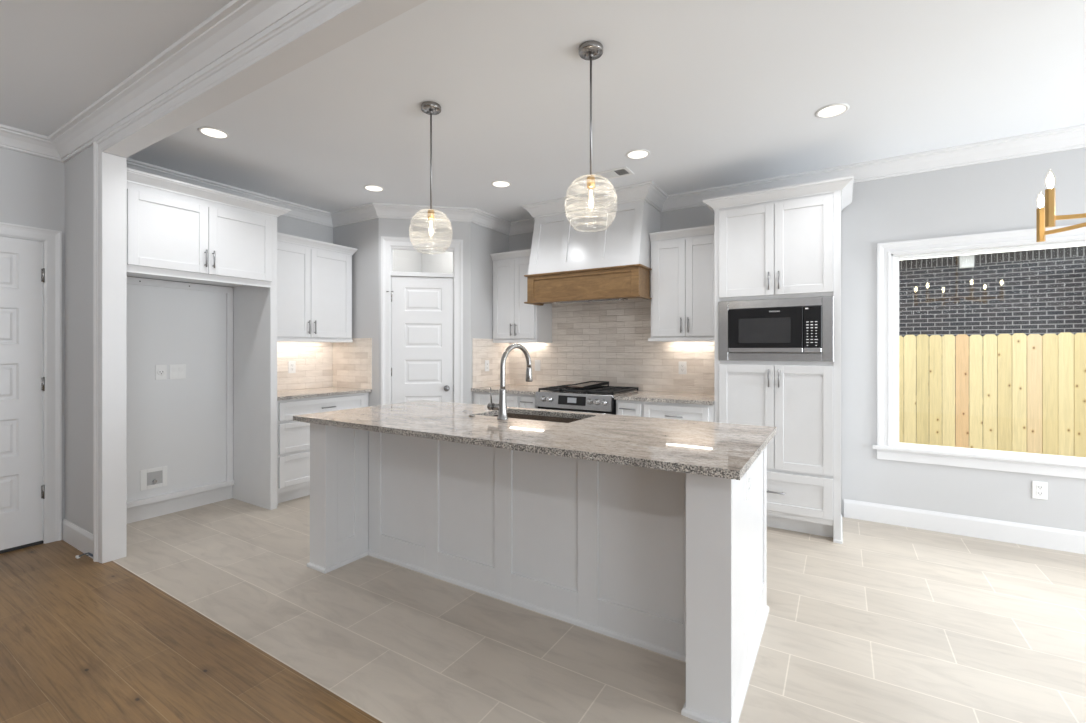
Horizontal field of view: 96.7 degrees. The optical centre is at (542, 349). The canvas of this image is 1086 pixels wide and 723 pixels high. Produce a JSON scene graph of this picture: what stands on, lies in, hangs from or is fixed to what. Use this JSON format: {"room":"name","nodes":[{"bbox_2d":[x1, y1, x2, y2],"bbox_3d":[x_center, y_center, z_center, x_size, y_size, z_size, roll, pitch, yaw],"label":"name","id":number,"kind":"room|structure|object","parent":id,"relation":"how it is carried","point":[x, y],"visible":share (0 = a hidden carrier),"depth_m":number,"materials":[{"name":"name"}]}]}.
{"room":"kitchen","nodes":[
{"label":"kitchen","id":0,"kind":"room"},
{"bbox_2d":[64,145,123,533],"bbox_3d":[0.226,-0.055,1.233,8.310,2.740,0.107,0,0,32],"label":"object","id":1,"kind":"structure","parent":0,"point":[78,171],"depth_m":3.22,"materials":[{"name":"grey paint"}]},
{"bbox_2d":[62,518,92,558],"bbox_3d":[-3.072,1.245,3.196,0.635,0.140,0.015,0,0,32],"label":"baseboard","id":2,"kind":"structure","parent":1,"relation":"attached to","point":[74,535],"depth_m":3.19,"materials":[{"name":"white paint"}]},
{"bbox_2d":[75,552,92,558],"bbox_3d":[-2.883,1.293,3.037,0.154,0.044,0.022,0,0,16],"label":"door stop","id":3,"kind":"object","parent":2,"relation":"attached to","point":[88,553],"visible":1,"depth_m":3.04,"materials":[{"name":"white plastic"}]},
{"bbox_2d":[0,0,310,162],"bbox_3d":[-1.040,-1.365,-0.819,8.310,0.118,4.715,0,0,32],"label":"crown molding","id":4,"kind":"structure","parent":1,"relation":"attached to","point":[236,22],"depth_m":2.42,"materials":[{"name":"white paint"}]},
{"bbox_2d":[93,0,426,563],"bbox_3d":[0.491,-0.005,1.057,7.675,2.640,0.135,0,0,32],"label":"trim","id":5,"kind":"structure","parent":1,"relation":"attached to","point":[316,28],"depth_m":2.97,"materials":[{"name":"white paint"}]},
{"bbox_2d":[0,540,381,722],"bbox_3d":[-1.061,1.365,-0.853,8.550,0.100,4.874,0,0,32],"label":"floor","id":6,"kind":"structure","parent":0,"point":[83,640],"depth_m":2.05,"materials":[{"name":"brown wood"}]},
{"bbox_2d":[0,540,43,553],"bbox_3d":[-3.652,1.307,2.959,0.096,0.016,0.822,0,0,32],"label":"threshold","id":7,"kind":"object","parent":6,"relation":"on","point":[42,541],"visible":0.6,"depth_m":3.20,"materials":[{"name":"black metal"}]},
{"bbox_2d":[0,147,421,520],"bbox_3d":[-3.709,-0.055,2.882,0.120,2.740,8.210,0,0,32],"label":"wall","id":8,"kind":"structure","parent":0,"point":[31,186],"depth_m":3.29,"materials":[{"name":"grey paint"}]},
{"bbox_2d":[0,236,44,549],"bbox_3d":[-3.618,0.280,2.949,0.047,2.026,0.828,0,0,32],"label":"door","id":9,"kind":"structure","parent":8,"relation":"in","point":[22,272],"depth_m":3.19,"materials":[{"name":"white paint"}]},
{"bbox_2d":[0,222,61,543],"bbox_3d":[-3.645,0.247,2.956,0.132,2.136,0.988,0,0,32],"label":"trim","id":10,"kind":"structure","parent":8,"relation":"attached to","point":[51,239],"depth_m":3.31,"materials":[{"name":"white paint"}]},
{"bbox_2d":[127,284,225,501],"bbox_3d":[-3.018,0.310,3.876,0.012,1.730,0.968,0,0,32],"label":"wall panel","id":11,"kind":"object","parent":8,"relation":"attached to","point":[179,425],"visible":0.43,"depth_m":3.92,"materials":[{"name":"white paint"}]},
{"bbox_2d":[140,466,166,490],"bbox_3d":[-3.047,1.007,3.789,0.030,0.158,0.176,0,0,32],"label":"water supply box","id":12,"kind":"object","parent":11,"relation":"attached to","point":[151,478],"visible":1,"depth_m":3.79,"materials":[{"name":"white plastic"}]},
{"bbox_2d":[155,365,166,379],"bbox_3d":[-3.031,0.177,3.834,0.010,0.118,0.074,0,0,32],"label":"outlet","id":13,"kind":"object","parent":11,"relation":"attached to","point":[160,370],"visible":1,"depth_m":3.83,"materials":[{"name":"white plastic"}]},
{"bbox_2d":[157,369,164,375],"bbox_3d":[-3.029,0.177,3.833,0.005,0.052,0.052,0,0,32],"label":"receptacle","id":14,"kind":"object","parent":13,"relation":"attached to","point":[160,372],"depth_m":3.83,"materials":[{"name":"white plastic"}]},
{"bbox_2d":[169,364,185,378],"bbox_3d":[-2.972,0.177,3.930,0.010,0.118,0.116,0,0,32],"label":"light switch","id":15,"kind":"object","parent":11,"relation":"attached to","point":[178,371],"visible":1,"depth_m":3.93,"materials":[{"name":"white plastic"}]},
{"bbox_2d":[127,277,233,523],"bbox_3d":[-3.000,0.381,3.865,0.055,1.868,0.968,0,0,32],"label":"trim","id":16,"kind":"structure","parent":8,"relation":"attached to","point":[159,505],"depth_m":4.05,"materials":[{"name":"white paint"}]},
{"bbox_2d":[277,341,332,390],"bbox_3d":[-2.486,0.138,4.742,0.010,0.506,0.937,0,0,32],"label":"backsplash","id":17,"kind":"structure","parent":8,"relation":"attached to","point":[314,360],"depth_m":4.88,"materials":[{"name":"tile"}]},
{"bbox_2d":[288,361,295,372],"bbox_3d":[-2.469,0.169,4.752,0.009,0.118,0.074,0,0,32],"label":"outlet","id":18,"kind":"object","parent":17,"relation":"attached to","point":[291,364],"visible":1,"depth_m":4.75,"materials":[{"name":"white plastic"}]},
{"bbox_2d":[277,232,357,342],"bbox_3d":[-2.309,-0.556,4.646,0.405,0.958,0.960,0,0,32],"label":"upper cabinet","id":19,"kind":"object","parent":8,"relation":"attached to","point":[314,277],"visible":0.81,"depth_m":4.56,"materials":[{"name":"white paint"}]},
{"bbox_2d":[126,158,534,235],"bbox_3d":[-1.790,-1.365,4.756,3.834,0.118,1.116,0,0,-27],"label":"crown molding","id":20,"kind":"structure","parent":8,"relation":"attached to","point":[369,211],"depth_m":4.80,"materials":[{"name":"white paint"}]},
{"bbox_2d":[333,218,378,406],"bbox_3d":[-1.911,-0.055,4.997,0.720,2.740,0.080,0,0,32],"label":"wall","id":21,"kind":"structure","parent":0,"point":[363,236],"depth_m":4.88,"materials":[{"name":"grey paint"}]},
{"bbox_2d":[333,338,371,388],"bbox_3d":[-1.975,0.136,4.983,0.625,0.511,0.010,0,0,32],"label":"backsplash","id":22,"kind":"structure","parent":21,"relation":"attached to","point":[352,361],"depth_m":4.96,"materials":[{"name":"tile"}]},
{"bbox_2d":[379,218,470,404],"bbox_3d":[-1.190,-0.055,4.899,0.902,2.740,0.080,0,0,-11],"label":"wall","id":23,"kind":"structure","parent":0,"point":[389,227],"depth_m":4.91,"materials":[{"name":"grey paint"}]},
{"bbox_2d":[386,276,453,403],"bbox_3d":[-1.229,0.285,4.844,0.652,2.036,0.102,0,0,-11],"label":"door","id":24,"kind":"structure","parent":23,"relation":"in","point":[421,307],"depth_m":4.87,"materials":[{"name":"white paint"}]},
{"bbox_2d":[381,236,462,404],"bbox_3d":[-1.215,0.097,4.884,0.800,2.436,0.105,0,0,-11],"label":"trim","id":25,"kind":"structure","parent":23,"relation":"attached to","point":[388,244],"depth_m":4.84,"materials":[{"name":"white paint"}]},
{"bbox_2d":[471,223,508,403],"bbox_3d":[-0.597,-0.055,5.250,0.080,2.740,0.670,0,0,32],"label":"wall","id":26,"kind":"structure","parent":0,"point":[485,241],"depth_m":5.11,"materials":[{"name":"grey paint"}]},
{"bbox_2d":[472,338,508,387],"bbox_3d":[-0.555,0.136,5.232,0.010,0.511,0.634,0,0,32],"label":"backsplash","id":27,"kind":"structure","parent":26,"relation":"attached to","point":[482,349],"depth_m":5.16,"materials":[{"name":"tile"}]},
{"bbox_2d":[485,360,488,370],"bbox_3d":[-0.595,0.168,5.149,0.009,0.118,0.074,0,0,32],"label":"outlet","id":28,"kind":"object","parent":27,"relation":"attached to","point":[486,361],"visible":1,"depth_m":5.14,"materials":[{"name":"white plastic"}]},
{"bbox_2d":[0,0,1085,221],"bbox_3d":[-0.154,-1.475,0.618,8.550,0.100,8.330,0,0,32],"label":"ceiling","id":29,"kind":"structure","parent":0,"point":[717,93],"depth_m":2.66,"materials":[{"name":"paint"}]},
{"bbox_2d":[198,126,229,138],"bbox_3d":[-2.155,-1.422,3.165,0.176,0.006,0.176,0,0,32],"label":"recessed light","id":30,"kind":"object","parent":29,"relation":"in","point":[212,132],"visible":1,"depth_m":3.15,"materials":[{"name":"white plastic"}]},
{"bbox_2d":[363,185,383,191],"bbox_3d":[-1.487,-1.422,4.248,0.176,0.006,0.176,0,0,32],"label":"recessed light","id":31,"kind":"object","parent":29,"relation":"in","point":[375,188],"visible":1,"depth_m":4.25,"materials":[{"name":"white plastic"}]},
{"bbox_2d":[409,101,452,251],"bbox_3d":[-0.654,-1.000,2.821,0.250,0.851,0.250,0,0,32],"label":"pendant light","id":32,"kind":"object","parent":29,"relation":"hanging from","point":[431,108],"visible":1,"depth_m":2.82,"materials":[{"name":"silver metal"}]},
{"bbox_2d":[428,209,434,219],"bbox_3d":[-0.654,-0.792,2.821,0.040,0.056,0.040,0,0,32],"label":"socket","id":33,"kind":"object","parent":32,"relation":"attached to","point":[431,214],"depth_m":2.81,"materials":[{"name":"gold metal"}]},
{"bbox_2d":[491,180,510,187],"bbox_3d":[-0.359,-1.422,4.138,0.176,0.006,0.176,0,0,32],"label":"recessed light","id":34,"kind":"object","parent":29,"relation":"in","point":[498,183],"visible":1,"depth_m":4.12,"materials":[{"name":"white plastic"}]},
{"bbox_2d":[564,40,617,231],"bbox_3d":[0.226,-1.000,2.279,0.250,0.851,0.250,0,0,32],"label":"pendant light","id":35,"kind":"object","parent":29,"relation":"hanging from","point":[590,50],"visible":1,"depth_m":2.27,"materials":[{"name":"silver metal"}]},
{"bbox_2d":[587,175,594,188],"bbox_3d":[0.226,-0.792,2.279,0.040,0.056,0.040,0,0,32],"label":"socket","id":36,"kind":"object","parent":35,"relation":"attached to","point":[591,180],"depth_m":2.26,"materials":[{"name":"gold metal"}]},
{"bbox_2d":[585,166,633,181],"bbox_3d":[0.540,-1.421,3.914,0.356,0.008,0.184,0,0,32],"label":"ceiling vent","id":37,"kind":"object","parent":29,"relation":"in","point":[622,171],"visible":0.93,"depth_m":3.90,"materials":[{"name":"white plastic"}]},
{"bbox_2d":[626,149,649,158],"bbox_3d":[0.690,-1.422,3.511,0.176,0.006,0.176,0,0,32],"label":"recessed light","id":38,"kind":"object","parent":29,"relation":"in","point":[637,153],"visible":1,"depth_m":3.51,"materials":[{"name":"white plastic"}]},
{"bbox_2d":[815,103,849,117],"bbox_3d":[1.720,-1.422,2.874,0.176,0.006,0.176,0,0,32],"label":"recessed light","id":39,"kind":"object","parent":29,"relation":"in","point":[832,110],"visible":1,"depth_m":2.87,"materials":[{"name":"white plastic"}]},
{"bbox_2d":[1036,173,1085,241],"bbox_3d":[2.289,-0.950,1.796,0.668,0.949,0.698,0,0,32],"label":"chandelier","id":40,"kind":"object","parent":29,"relation":"hanging from","point":[1046,217],"visible":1,"depth_m":1.87,"materials":[{"name":"gold metal"}]},
{"bbox_2d":[113,495,1085,722],"bbox_3d":[1.121,1.365,2.683,8.550,0.100,3.436,0,0,32],"label":"floor","id":41,"kind":"structure","parent":0,"point":[888,623],"depth_m":2.24,"materials":[{"name":"beige tile"}]},
{"bbox_2d":[127,168,290,509],"bbox_3d":[-2.692,0.070,3.749,0.694,2.490,1.101,0,0,32],"label":"tall cabinet","id":42,"kind":"object","parent":41,"relation":"on","point":[178,231],"visible":0.94,"depth_m":3.80,"materials":[{"name":"white paint"}]},
{"bbox_2d":[277,393,368,505],"bbox_3d":[-2.220,0.869,4.582,0.627,0.892,0.945,0,0,32],"label":"base cabinet","id":43,"kind":"object","parent":41,"relation":"on","point":[293,437],"visible":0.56,"depth_m":4.21,"materials":[{"name":"white paint"}]},
{"bbox_2d":[277,387,370,400],"bbox_3d":[-2.224,0.407,4.584,0.616,0.030,0.947,0,0,32],"label":"countertop","id":44,"kind":"structure","parent":43,"relation":"on","point":[325,391],"depth_m":4.54,"materials":[{"name":"stone"}]},
{"bbox_2d":[473,391,519,406],"bbox_3d":[-0.318,0.869,5.063,0.587,0.892,0.687,0,0,32],"label":"base cabinet","id":45,"kind":"object","parent":41,"relation":"on","point":[483,398],"visible":0.21,"depth_m":4.81,"materials":[{"name":"white paint"}]},
{"bbox_2d":[471,384,551,394],"bbox_3d":[-0.226,0.407,5.018,0.790,0.030,0.673,0,0,32],"label":"countertop","id":46,"kind":"structure","parent":45,"relation":"on","point":[511,389],"depth_m":4.88,"materials":[{"name":"stone"}]},
{"bbox_2d":[520,394,537,408],"bbox_3d":[0.019,0.869,4.855,0.198,0.892,0.687,0,0,32],"label":"base cabinet","id":47,"kind":"object","parent":41,"relation":"on","point":[526,401],"visible":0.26,"depth_m":4.60,"materials":[{"name":"white paint"}]},
{"bbox_2d":[307,423,768,722],"bbox_3d":[-0.133,0.871,2.709,2.454,0.888,0.985,0,0,32],"label":"kitchen island","id":48,"kind":"object","parent":41,"relation":"on","point":[672,564],"visible":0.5,"depth_m":2.34,"materials":[{"name":"white paint"}]},
{"bbox_2d":[293,400,776,479],"bbox_3d":[-0.150,0.407,2.672,2.503,0.030,1.054,0,0,32],"label":"island countertop","id":49,"kind":"structure","parent":48,"relation":"on","point":[714,449],"depth_m":2.27,"materials":[{"name":"stone"}]},
{"bbox_2d":[487,343,532,419],"bbox_3d":[-0.188,0.177,2.844,0.126,0.430,0.292,0,0,35],"label":"faucet","id":50,"kind":"object","parent":49,"relation":"on","point":[502,406],"visible":1,"depth_m":2.73,"materials":[{"name":"silver metal"}]},
{"bbox_2d":[494,413,581,422],"bbox_3d":[-0.051,0.549,2.916,0.672,0.252,0.372,0,0,32],"label":"sink","id":51,"kind":"object","parent":49,"relation":"in","point":[509,415],"visible":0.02,"depth_m":3.10,"materials":[{"name":"metal"}]},
{"bbox_2d":[746,469,749,500],"bbox_3d":[0.842,0.550,1.981,0.009,0.118,0.074,0,0,32],"label":"outlet","id":52,"kind":"object","parent":48,"relation":"attached to","point":[748,472],"visible":0.94,"depth_m":1.96,"materials":[{"name":"white plastic"}]},
{"bbox_2d":[535,384,639,414],"bbox_3d":[0.419,0.837,4.562,0.778,0.956,0.739,0,0,32],"label":"gas range","id":53,"kind":"object","parent":41,"relation":"on","point":[598,399],"visible":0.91,"depth_m":4.32,"materials":[{"name":"silver metal"}]},
{"bbox_2d":[566,381,608,389],"bbox_3d":[0.429,0.334,4.582,0.190,0.049,0.540,0,0,32],"label":"griddle plate","id":54,"kind":"object","parent":53,"relation":"on","point":[588,384],"visible":1,"depth_m":4.54,"materials":[{"name":"metal"}]},
{"bbox_2d":[537,390,639,397],"bbox_3d":[0.440,0.400,4.597,0.778,0.021,0.657,0,0,32],"label":"cooktop","id":55,"kind":"object","parent":53,"relation":"in","point":[546,393],"depth_m":4.33,"materials":[{"name":"metal"}]},
{"bbox_2d":[616,400,642,416],"bbox_3d":[0.880,0.869,4.324,0.238,0.892,0.687,0,0,32],"label":"base cabinet","id":56,"kind":"object","parent":41,"relation":"on","point":[623,407],"visible":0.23,"depth_m":4.06,"materials":[{"name":"white paint"}]},
{"bbox_2d":[643,401,713,421],"bbox_3d":[1.225,0.869,4.111,0.568,0.892,0.687,0,0,32],"label":"base cabinet","id":57,"kind":"object","parent":41,"relation":"on","point":[694,412],"visible":0.24,"depth_m":3.84,"materials":[{"name":"white paint"}]},
{"bbox_2d":[614,390,713,404],"bbox_3d":[1.126,0.407,4.183,0.809,0.030,0.673,0,0,32],"label":"countertop","id":58,"kind":"structure","parent":57,"relation":"on","point":[649,396],"depth_m":4.04,"materials":[{"name":"stone"}]},
{"bbox_2d":[703,176,853,543],"bbox_3d":[1.820,0.082,3.741,0.974,2.467,0.687,0,0,32],"label":"tall cabinet","id":59,"kind":"object","parent":41,"relation":"on","point":[782,242],"visible":0.86,"depth_m":3.44,"materials":[{"name":"white paint"}]},
{"bbox_2d":[718,296,833,361],"bbox_3d":[1.773,-0.144,3.673,0.754,0.447,0.446,0,0,32],"label":"microwave","id":60,"kind":"object","parent":59,"relation":"in","point":[792,332],"visible":1,"depth_m":3.47,"materials":[{"name":"metal"}]},
{"bbox_2d":[422,148,1085,531],"bbox_3d":[2.004,-0.055,4.116,8.310,2.740,0.130,0,0,32],"label":"wall","id":61,"kind":"structure","parent":0,"point":[1002,195],"depth_m":3.55,"materials":[{"name":"grey paint"}]},
{"bbox_2d":[490,249,551,342],"bbox_3d":[-0.217,-0.556,5.196,0.618,0.958,0.358,0,0,32],"label":"upper cabinet","id":62,"kind":"object","parent":61,"relation":"attached to","point":[514,321],"visible":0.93,"depth_m":5.09,"materials":[{"name":"white paint"}]},
{"bbox_2d":[521,181,667,305],"bbox_3d":[0.476,-0.937,4.623,1.336,0.974,0.607,0,0,32],"label":"range hood","id":63,"kind":"object","parent":61,"relation":"attached to","point":[584,264],"visible":0.99,"depth_m":4.38,"materials":[{"name":"white paint"}]},
{"bbox_2d":[509,297,713,393],"bbox_3d":[0.628,-0.057,4.882,2.390,0.896,0.010,0,0,32],"label":"backsplash","id":64,"kind":"structure","parent":61,"relation":"attached to","point":[592,341],"depth_m":4.83,"materials":[{"name":"tile"}]},
{"bbox_2d":[535,360,539,370],"bbox_3d":[-0.061,0.169,5.295,0.074,0.118,0.010,0,0,32],"label":"light switch","id":65,"kind":"object","parent":64,"relation":"attached to","point":[537,362],"visible":1,"depth_m":5.29,"materials":[{"name":"white plastic"}]},
{"bbox_2d":[679,361,686,373],"bbox_3d":[1.289,0.165,4.463,0.074,0.118,0.009,0,0,32],"label":"outlet","id":66,"kind":"object","parent":64,"relation":"attached to","point":[682,364],"visible":1,"depth_m":4.46,"materials":[{"name":"white plastic"}]},
{"bbox_2d":[648,225,713,340],"bbox_3d":[1.284,-0.556,4.270,0.640,0.958,0.358,0,0,32],"label":"upper cabinet","id":67,"kind":"object","parent":61,"relation":"attached to","point":[682,260],"visible":0.91,"depth_m":4.15,"materials":[{"name":"white paint"}]},
{"bbox_2d":[661,124,1085,211],"bbox_3d":[2.456,-1.365,1.843,5.155,0.118,3.265,0,0,32],"label":"crown molding","id":68,"kind":"structure","parent":61,"relation":"attached to","point":[1072,137],"depth_m":3.52,"materials":[{"name":"white paint"}]},
{"bbox_2d":[844,499,1085,553],"bbox_3d":[3.883,1.245,2.751,3.680,0.140,0.220,0,0,32],"label":"baseboard","id":69,"kind":"structure","parent":61,"relation":"attached to","point":[1073,541],"depth_m":3.40,"materials":[{"name":"white paint"}]},
{"bbox_2d":[873,225,1085,478],"bbox_3d":[3.426,0.009,3.209,2.048,1.640,0.170,0,0,32],"label":"window","id":70,"kind":"structure","parent":61,"relation":"in","point":[889,254],"depth_m":3.52,"materials":[{"name":"white paint"}]},
{"bbox_2d":[1032,481,1047,499],"bbox_3d":[3.317,0.937,3.224,0.074,0.118,0.009,0,0,32],"label":"outlet","id":71,"kind":"object","parent":61,"relation":"attached to","point":[1039,489],"visible":1,"depth_m":3.22,"materials":[{"name":"white plastic"}]},
{"label":"outside","id":72,"kind":"structure","parent":0,"visible":0},
{"bbox_3d":[11.445,1.685,10.934,36.000,0.100,21.370,0,0,32],"label":"ground","id":73,"kind":"structure","parent":72,"visible":0},
{"bbox_2d":[899,332,1085,457],"bbox_3d":[6.037,0.709,6.337,4.631,1.853,0.144,0,0,32],"label":"fence","id":74,"kind":"object","parent":73,"relation":"on","point":[1018,392],"visible":0.5,"depth_m":6.32,"materials":[{"name":"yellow wood"}]},
{"bbox_2d":[899,246,1085,337],"bbox_3d":[9.197,-1.765,11.099,11.600,6.800,6.450,0,0,32],"label":"brick house","id":75,"kind":"structure","parent":73,"relation":"on","point":[1042,291],"depth_m":8.56,"materials":[{"name":"grey brick"}]},
{"bbox_2d":[959,255,973,268],"bbox_3d":[7.662,-1.600,8.735,0.200,0.230,0.085,0,0,32],"label":"vent hood","id":76,"kind":"object","parent":75,"relation":"attached to","point":[966,261],"depth_m":8.71,"materials":[{"name":"white plastic"}]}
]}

